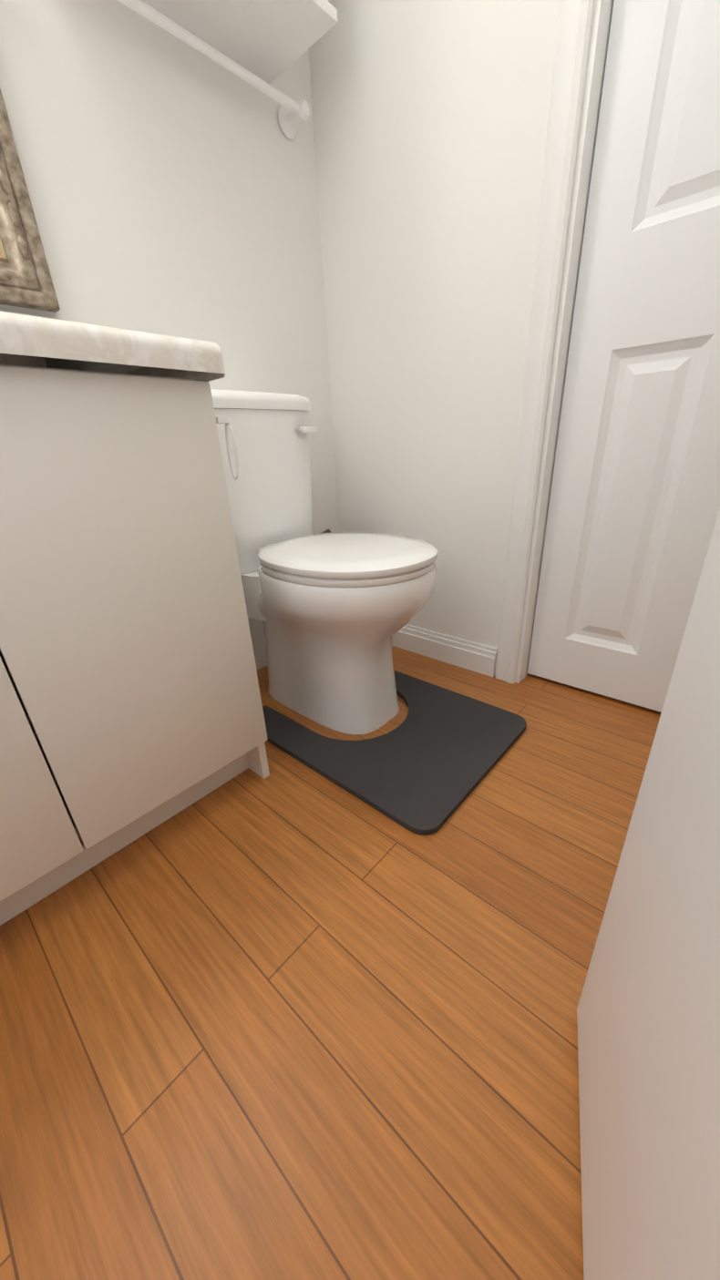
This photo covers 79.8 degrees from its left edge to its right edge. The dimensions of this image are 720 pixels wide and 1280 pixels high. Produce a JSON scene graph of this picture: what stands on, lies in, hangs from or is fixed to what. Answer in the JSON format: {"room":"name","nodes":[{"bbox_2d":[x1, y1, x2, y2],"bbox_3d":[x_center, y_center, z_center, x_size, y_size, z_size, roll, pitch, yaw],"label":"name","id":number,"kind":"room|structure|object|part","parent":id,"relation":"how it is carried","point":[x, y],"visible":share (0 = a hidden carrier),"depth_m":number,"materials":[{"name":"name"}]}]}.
{"room":"bathroom","nodes":[
{"label":"bathroom","id":0,"kind":"room"},
{"bbox_2d":[0,0,338,670],"bbox_3d":[-0.425,-1.047,0.930,0.100,2.480,2.330,18,31,38],"label":"wall","id":1,"kind":"structure","parent":0,"point":[171,184],"depth_m":0.92,"materials":[{"name":"white paint"}]},
{"bbox_2d":[0,88,60,312],"bbox_3d":[-0.819,-0.969,0.374,0.036,1.013,0.690,18,31,38],"label":"picture frame","id":2,"kind":"object","parent":1,"relation":"attached to","point":[25,280],"visible":1,"depth_m":0.74,"materials":[{"name":"brown metal"}]},
{"bbox_2d":[117,0,309,139],"bbox_3d":[-0.348,-1.159,0.835,0.075,0.056,0.645,18,31,38],"label":"towel rail","id":3,"kind":"object","parent":1,"relation":"attached to","point":[288,119],"visible":1,"depth_m":0.89,"materials":[{"name":"white metal"}]},
{"bbox_3d":[-0.152,-1.257,1.033,0.075,0.056,0.055,18,31,38],"label":"post","id":4,"kind":"part","parent":3,"relation":"part of","materials":[{"name":"white metal"}]},
{"bbox_2d":[142,0,337,84],"bbox_3d":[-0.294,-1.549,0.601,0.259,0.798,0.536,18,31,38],"label":"shelf","id":5,"kind":"object","parent":1,"relation":"attached to","point":[269,42],"visible":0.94,"depth_m":0.86,"materials":[{"name":"white wood"}]},
{"bbox_2d":[0,645,661,1279],"bbox_3d":[-0.357,0.558,0.450,1.570,0.060,3.950,18,31,38],"label":"floor","id":6,"kind":"structure","parent":0,"point":[290,1018],"depth_m":0.53,"materials":[{"name":"brown wood"}]},
{"bbox_2d":[0,310,269,925],"bbox_3d":[-0.605,-0.059,0.632,0.472,0.936,0.769,18,31,38],"label":"bathroom vanity","id":7,"kind":"object","parent":6,"relation":"on","point":[131,711],"visible":1,"depth_m":0.60,"materials":[{"name":"white paint"}]},
{"bbox_2d":[0,310,225,408],"bbox_3d":[-0.622,-0.331,0.505,0.472,0.045,0.757,18,31,38],"label":"countertop","id":8,"kind":"structure","parent":7,"relation":"on","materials":[{"name":"stone"}]},
{"bbox_2d":[210,389,437,734],"bbox_3d":[-0.053,-0.210,1.113,0.624,0.770,0.542,18,31,38],"label":"toilet","id":9,"kind":"object","parent":6,"relation":"on","point":[334,612],"visible":0.9,"depth_m":1.01,"materials":[{"name":"white ceramic"}]},
{"bbox_3d":[-0.289,-0.566,1.034,0.180,0.036,0.360,18,31,38],"label":"tank lid","id":10,"kind":"part","parent":9,"relation":"part of","materials":[{"name":"white ceramic"}]},
{"bbox_3d":[-0.280,-0.383,1.116,0.166,0.365,0.344,18,31,38],"label":"tank","id":11,"kind":"part","parent":9,"relation":"part of","materials":[{"name":"white ceramic"}]},
{"bbox_3d":[-0.134,-0.531,1.088,0.015,0.015,0.055,18,31,38],"label":"flush lever","id":12,"kind":"part","parent":9,"relation":"part of","materials":[{"name":"white plastic"}]},
{"bbox_3d":[-0.060,-0.005,1.104,0.520,0.403,0.364,18,31,38],"label":"bowl","id":13,"kind":"part","parent":9,"relation":"part of","materials":[{"name":"white ceramic"}]},
{"bbox_3d":[-0.033,-0.185,0.988,0.422,0.016,0.356,18,31,38],"label":"seat","id":14,"kind":"part","parent":9,"relation":"part of","materials":[{"name":"white plastic"}]},
{"bbox_3d":[-0.033,-0.203,0.978,0.424,0.024,0.358,18,31,38],"label":"seat","id":15,"kind":"part","parent":9,"relation":"part of","materials":[{"name":"white plastic"}]},
{"bbox_2d":[262,670,526,835],"bbox_3d":[0.055,0.207,1.095,0.585,0.013,0.456,18,31,38],"label":"bath mat","id":16,"kind":"object","parent":6,"relation":"on","point":[427,764],"visible":0.92,"depth_m":0.97,"materials":[{"name":"grey fabric"}]},
{"bbox_2d":[308,0,559,675],"bbox_3d":[0.175,-1.107,1.000,0.680,2.480,0.100,18,31,38],"label":"wall","id":17,"kind":"structure","parent":0,"point":[430,120],"depth_m":1.05,"materials":[{"name":"white paint"}]},
{"bbox_2d":[392,624,497,676],"bbox_3d":[0.170,-0.006,1.466,0.617,0.090,0.012,18,31,38],"label":"baseboard","id":18,"kind":"structure","parent":17,"relation":"attached to","point":[481,659],"depth_m":1.37,"materials":[{"name":"white paint"}]},
{"bbox_2d":[495,0,614,683],"bbox_3d":[0.669,-0.781,0.657,0.748,2.120,0.118,18,31,38],"label":"door frame","id":19,"kind":"structure","parent":17,"relation":"attached to","point":[573,31],"depth_m":0.89,"materials":[{"name":"white paint"}]},
{"bbox_2d":[527,0,719,712],"bbox_3d":[0.688,-0.762,0.687,0.606,2.034,0.035,18,31,38],"label":"closet door","id":20,"kind":"structure","parent":17,"relation":"in","point":[633,506],"depth_m":0.88,"materials":[{"name":"white paint"}]},
{"bbox_3d":[0.671,-0.693,0.018,0.100,2.480,2.330,18,31,38],"label":"wall","id":21,"kind":"structure","parent":0,"visible":0},
{"bbox_2d":[576,509,719,1279],"bbox_3d":[0.083,-0.353,-0.225,0.035,2.088,0.759,8,26,22],"label":"entry door","id":22,"kind":"structure","parent":21,"relation":"in","point":[648,1016],"depth_m":0.28,"materials":[{"name":"white paint"}]}
]}

